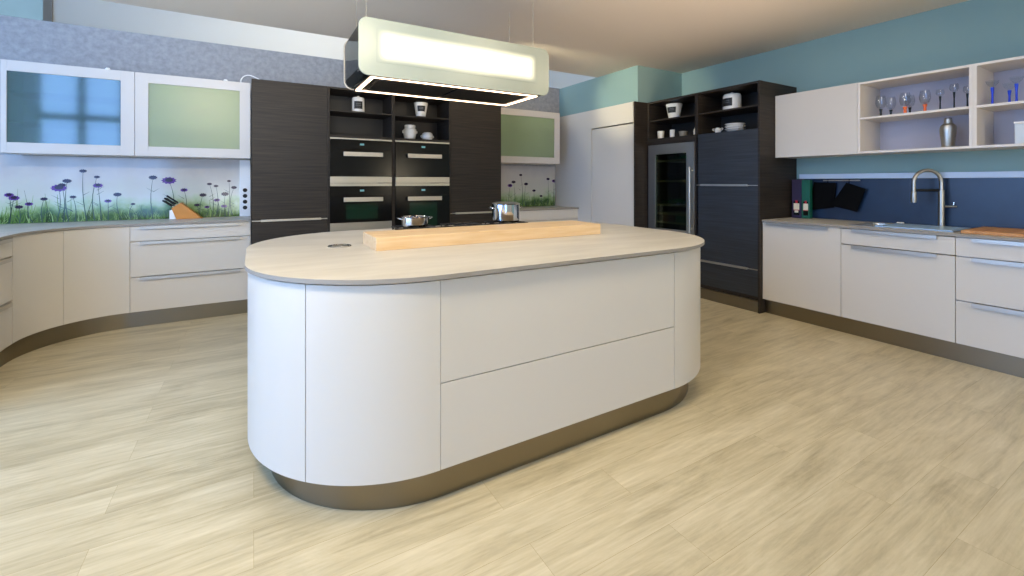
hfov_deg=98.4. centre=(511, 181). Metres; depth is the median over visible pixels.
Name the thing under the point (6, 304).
base cabinet
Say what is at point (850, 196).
pot holder
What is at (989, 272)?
base cabinet
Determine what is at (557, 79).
wall
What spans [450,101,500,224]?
tall cabinet
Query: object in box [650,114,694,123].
shelf
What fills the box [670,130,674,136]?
cup
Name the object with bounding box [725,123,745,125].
bowl
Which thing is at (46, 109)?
upper cabinet
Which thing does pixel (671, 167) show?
wine cooler
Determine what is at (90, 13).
ceiling beam
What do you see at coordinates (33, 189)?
backsplash
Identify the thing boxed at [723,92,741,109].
storage jar
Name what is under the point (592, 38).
ceiling
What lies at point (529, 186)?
backsplash
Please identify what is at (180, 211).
knife block
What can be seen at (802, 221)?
countertop
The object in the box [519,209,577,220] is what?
base cabinet
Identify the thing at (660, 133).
cup
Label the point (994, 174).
rail
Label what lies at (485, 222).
gas hob
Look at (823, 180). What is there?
rail
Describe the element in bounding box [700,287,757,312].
plinth
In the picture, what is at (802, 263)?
base cabinet
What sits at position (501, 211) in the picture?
stock pot
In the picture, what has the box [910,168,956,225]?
kitchen faucet
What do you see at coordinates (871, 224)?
sink
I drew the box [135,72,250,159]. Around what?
upper cabinet
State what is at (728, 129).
bowl
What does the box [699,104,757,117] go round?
shelf
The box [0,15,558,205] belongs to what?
wall
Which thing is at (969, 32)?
wall
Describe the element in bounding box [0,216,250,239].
countertop
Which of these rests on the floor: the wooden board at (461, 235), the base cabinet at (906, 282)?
the base cabinet at (906, 282)
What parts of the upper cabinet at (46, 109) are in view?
glass pane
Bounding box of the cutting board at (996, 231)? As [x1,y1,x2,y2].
[961,227,1023,237]
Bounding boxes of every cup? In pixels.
[657,131,664,137]
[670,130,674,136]
[679,131,687,135]
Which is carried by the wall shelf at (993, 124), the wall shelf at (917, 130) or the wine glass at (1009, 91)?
the wine glass at (1009, 91)
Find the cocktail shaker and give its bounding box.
[939,118,956,146]
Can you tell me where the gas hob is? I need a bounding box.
[391,221,527,229]
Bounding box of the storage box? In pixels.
[1014,121,1023,143]
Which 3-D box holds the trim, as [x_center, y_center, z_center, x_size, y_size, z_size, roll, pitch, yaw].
[-7.498,-2.160,5.498,2.600,2.340,0.140,0,0,-30]
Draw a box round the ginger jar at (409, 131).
[402,125,416,138]
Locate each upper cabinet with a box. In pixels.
[0,59,142,157]
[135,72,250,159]
[501,108,559,164]
[775,83,869,158]
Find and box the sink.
[850,222,970,236]
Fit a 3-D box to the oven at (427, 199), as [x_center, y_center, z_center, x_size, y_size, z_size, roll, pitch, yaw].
[-1.154,0.304,5.332,0.645,0.580,0.618,0,0,-30]
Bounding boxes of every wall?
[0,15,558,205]
[549,70,594,88]
[559,65,681,116]
[595,0,1023,222]
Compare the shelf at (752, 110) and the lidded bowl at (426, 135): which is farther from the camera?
the lidded bowl at (426, 135)
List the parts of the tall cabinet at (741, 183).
door, door, handle, handle, drawer, panel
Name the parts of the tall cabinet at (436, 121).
panel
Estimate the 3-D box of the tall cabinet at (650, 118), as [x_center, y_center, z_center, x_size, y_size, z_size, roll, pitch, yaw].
[2.071,0.146,5.377,0.878,2.288,0.730,0,0,-30]
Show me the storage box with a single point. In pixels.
(1019, 126)
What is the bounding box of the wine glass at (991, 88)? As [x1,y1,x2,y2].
[990,87,993,103]
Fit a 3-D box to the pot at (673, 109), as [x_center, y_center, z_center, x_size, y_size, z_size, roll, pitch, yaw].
[2.001,-0.863,5.455,0.196,0.193,0.196,0,0,-30]
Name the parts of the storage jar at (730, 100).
label plate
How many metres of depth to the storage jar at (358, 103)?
4.89 m
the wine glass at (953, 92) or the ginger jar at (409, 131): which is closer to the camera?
the wine glass at (953, 92)
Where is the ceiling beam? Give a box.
[53,0,347,59]
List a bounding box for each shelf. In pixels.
[330,109,390,119]
[395,114,448,122]
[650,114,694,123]
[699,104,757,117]
[857,64,984,154]
[973,56,1023,149]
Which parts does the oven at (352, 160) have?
trim, trim, door, control panel, handle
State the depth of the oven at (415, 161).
5.09 m
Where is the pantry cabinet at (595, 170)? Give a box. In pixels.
[556,102,633,225]
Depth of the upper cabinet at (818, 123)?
4.12 m
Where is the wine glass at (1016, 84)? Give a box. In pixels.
[1014,83,1018,100]
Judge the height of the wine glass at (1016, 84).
0.190 m
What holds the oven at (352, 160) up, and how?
in the tall cabinet at (376, 122)
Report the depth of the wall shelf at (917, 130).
3.76 m
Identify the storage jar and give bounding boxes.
[352,96,364,111]
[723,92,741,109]
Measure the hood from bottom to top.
0.780 m
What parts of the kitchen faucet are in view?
lever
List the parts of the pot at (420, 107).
label plate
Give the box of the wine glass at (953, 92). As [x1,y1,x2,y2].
[953,92,954,107]
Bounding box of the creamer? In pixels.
[712,127,722,132]
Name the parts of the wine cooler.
glass pane, handle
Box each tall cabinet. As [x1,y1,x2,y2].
[251,79,327,244]
[327,86,392,231]
[393,95,449,225]
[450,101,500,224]
[634,93,695,234]
[696,80,796,313]
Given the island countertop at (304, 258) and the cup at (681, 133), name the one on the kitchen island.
the island countertop at (304, 258)
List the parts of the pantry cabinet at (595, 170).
door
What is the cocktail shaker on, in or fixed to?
on the wall shelf at (917, 130)
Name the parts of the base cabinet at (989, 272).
drawer, drawer, drawer, handle, handle, handle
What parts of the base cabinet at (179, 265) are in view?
drawer, handle, handle, handle, drawer, drawer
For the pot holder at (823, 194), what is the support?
hanging from the rail at (823, 180)
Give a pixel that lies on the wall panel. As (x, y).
(980, 202)
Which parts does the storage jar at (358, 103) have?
label plate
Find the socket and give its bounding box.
[327,244,350,247]
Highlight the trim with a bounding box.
[43,0,52,21]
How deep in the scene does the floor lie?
1.89 m
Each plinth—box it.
[0,299,247,366]
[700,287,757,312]
[766,300,1023,377]
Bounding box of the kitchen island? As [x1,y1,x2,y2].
[248,248,699,510]
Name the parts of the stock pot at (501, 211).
lid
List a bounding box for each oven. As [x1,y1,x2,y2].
[330,137,391,182]
[330,183,391,222]
[395,140,449,182]
[395,183,449,227]
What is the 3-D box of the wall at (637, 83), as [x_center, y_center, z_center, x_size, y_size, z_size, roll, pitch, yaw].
[1.507,-1.227,6.420,0.820,0.456,1.635,0,0,-30]
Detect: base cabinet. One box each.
[0,238,12,351]
[9,226,130,342]
[130,222,250,312]
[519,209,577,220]
[763,222,850,315]
[841,228,956,342]
[956,237,1023,357]
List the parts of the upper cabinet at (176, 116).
glass pane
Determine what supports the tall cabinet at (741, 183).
on the floor
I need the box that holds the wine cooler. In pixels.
[648,142,694,234]
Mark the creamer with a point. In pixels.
(718, 129)
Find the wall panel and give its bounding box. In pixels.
[797,178,1023,228]
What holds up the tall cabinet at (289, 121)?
on the floor
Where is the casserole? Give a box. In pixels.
[397,215,431,226]
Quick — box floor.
[0,287,1023,575]
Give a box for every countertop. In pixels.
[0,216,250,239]
[245,221,703,284]
[520,206,578,210]
[762,217,1023,241]
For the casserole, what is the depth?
3.21 m
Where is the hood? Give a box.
[344,0,548,105]
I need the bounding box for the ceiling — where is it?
[101,0,968,77]
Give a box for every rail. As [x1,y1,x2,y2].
[799,171,1023,178]
[823,180,860,180]
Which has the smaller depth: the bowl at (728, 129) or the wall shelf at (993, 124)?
the wall shelf at (993, 124)
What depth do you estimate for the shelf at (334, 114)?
4.96 m
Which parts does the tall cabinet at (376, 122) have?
panel, warming drawer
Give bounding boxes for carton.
[792,180,801,217]
[802,180,811,218]
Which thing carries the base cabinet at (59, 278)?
on the floor
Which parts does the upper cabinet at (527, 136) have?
glass pane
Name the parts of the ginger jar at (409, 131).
lid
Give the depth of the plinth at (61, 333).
3.87 m
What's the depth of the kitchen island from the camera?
1.82 m
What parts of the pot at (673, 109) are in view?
label plate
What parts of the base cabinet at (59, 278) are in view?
curved door, curved door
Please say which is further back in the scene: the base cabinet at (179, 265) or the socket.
the base cabinet at (179, 265)
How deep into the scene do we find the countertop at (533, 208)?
6.27 m
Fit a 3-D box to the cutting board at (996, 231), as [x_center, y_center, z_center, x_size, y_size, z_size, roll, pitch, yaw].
[3.606,0.357,3.045,0.500,0.022,0.620,0,0,-30]
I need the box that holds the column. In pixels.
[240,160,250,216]
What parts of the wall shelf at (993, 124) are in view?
shelf, panel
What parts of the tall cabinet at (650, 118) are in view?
panel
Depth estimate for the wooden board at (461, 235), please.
2.68 m
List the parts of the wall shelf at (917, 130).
shelf, panel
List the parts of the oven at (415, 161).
trim, trim, control panel, door, handle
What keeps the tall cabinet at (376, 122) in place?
on the floor
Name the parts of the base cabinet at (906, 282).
handle, handle, drawer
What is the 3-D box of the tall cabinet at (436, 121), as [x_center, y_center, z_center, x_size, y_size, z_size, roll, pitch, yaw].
[-1.196,0.088,5.403,0.685,2.173,0.649,0,0,-30]
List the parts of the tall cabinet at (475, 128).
handle, door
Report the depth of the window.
6.02 m
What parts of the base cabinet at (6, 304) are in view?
drawer, drawer, drawer, handle, handle, handle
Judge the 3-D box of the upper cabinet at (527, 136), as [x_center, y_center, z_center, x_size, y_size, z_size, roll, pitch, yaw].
[0.123,-0.634,6.336,1.113,0.740,0.377,0,0,-30]
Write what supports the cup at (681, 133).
in the tall cabinet at (650, 118)
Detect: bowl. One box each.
[421,132,433,139]
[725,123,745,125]
[725,125,744,128]
[725,128,745,130]
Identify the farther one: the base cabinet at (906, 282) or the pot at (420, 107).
the pot at (420, 107)
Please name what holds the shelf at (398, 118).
attached to the tall cabinet at (436, 121)
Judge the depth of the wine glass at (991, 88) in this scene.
3.25 m
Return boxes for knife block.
[169,202,202,218]
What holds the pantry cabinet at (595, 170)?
on the floor
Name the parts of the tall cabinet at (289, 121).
handle, door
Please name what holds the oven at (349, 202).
in the tall cabinet at (376, 122)
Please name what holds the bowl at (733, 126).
on the bowl at (728, 129)
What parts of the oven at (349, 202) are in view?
trim, door, control panel, handle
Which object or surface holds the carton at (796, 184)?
on the countertop at (802, 221)
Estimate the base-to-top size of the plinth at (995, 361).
0.140 m
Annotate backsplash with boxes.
[0,155,239,223]
[501,166,554,206]
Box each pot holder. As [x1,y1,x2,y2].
[812,181,836,209]
[831,181,865,211]
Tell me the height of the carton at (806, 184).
0.388 m
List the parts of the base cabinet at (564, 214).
door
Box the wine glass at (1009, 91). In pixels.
[1007,90,1010,101]
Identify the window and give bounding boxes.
[0,0,42,20]
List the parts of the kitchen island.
curved door, curved door, drawer, drawer, curved door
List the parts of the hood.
filter panel, frame, panel, light panel, filter panel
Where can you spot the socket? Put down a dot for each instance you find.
(333, 245)
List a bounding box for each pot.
[414,102,427,116]
[489,202,521,221]
[666,103,682,117]
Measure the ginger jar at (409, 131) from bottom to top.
0.182 m
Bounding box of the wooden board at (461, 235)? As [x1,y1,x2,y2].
[363,220,599,250]

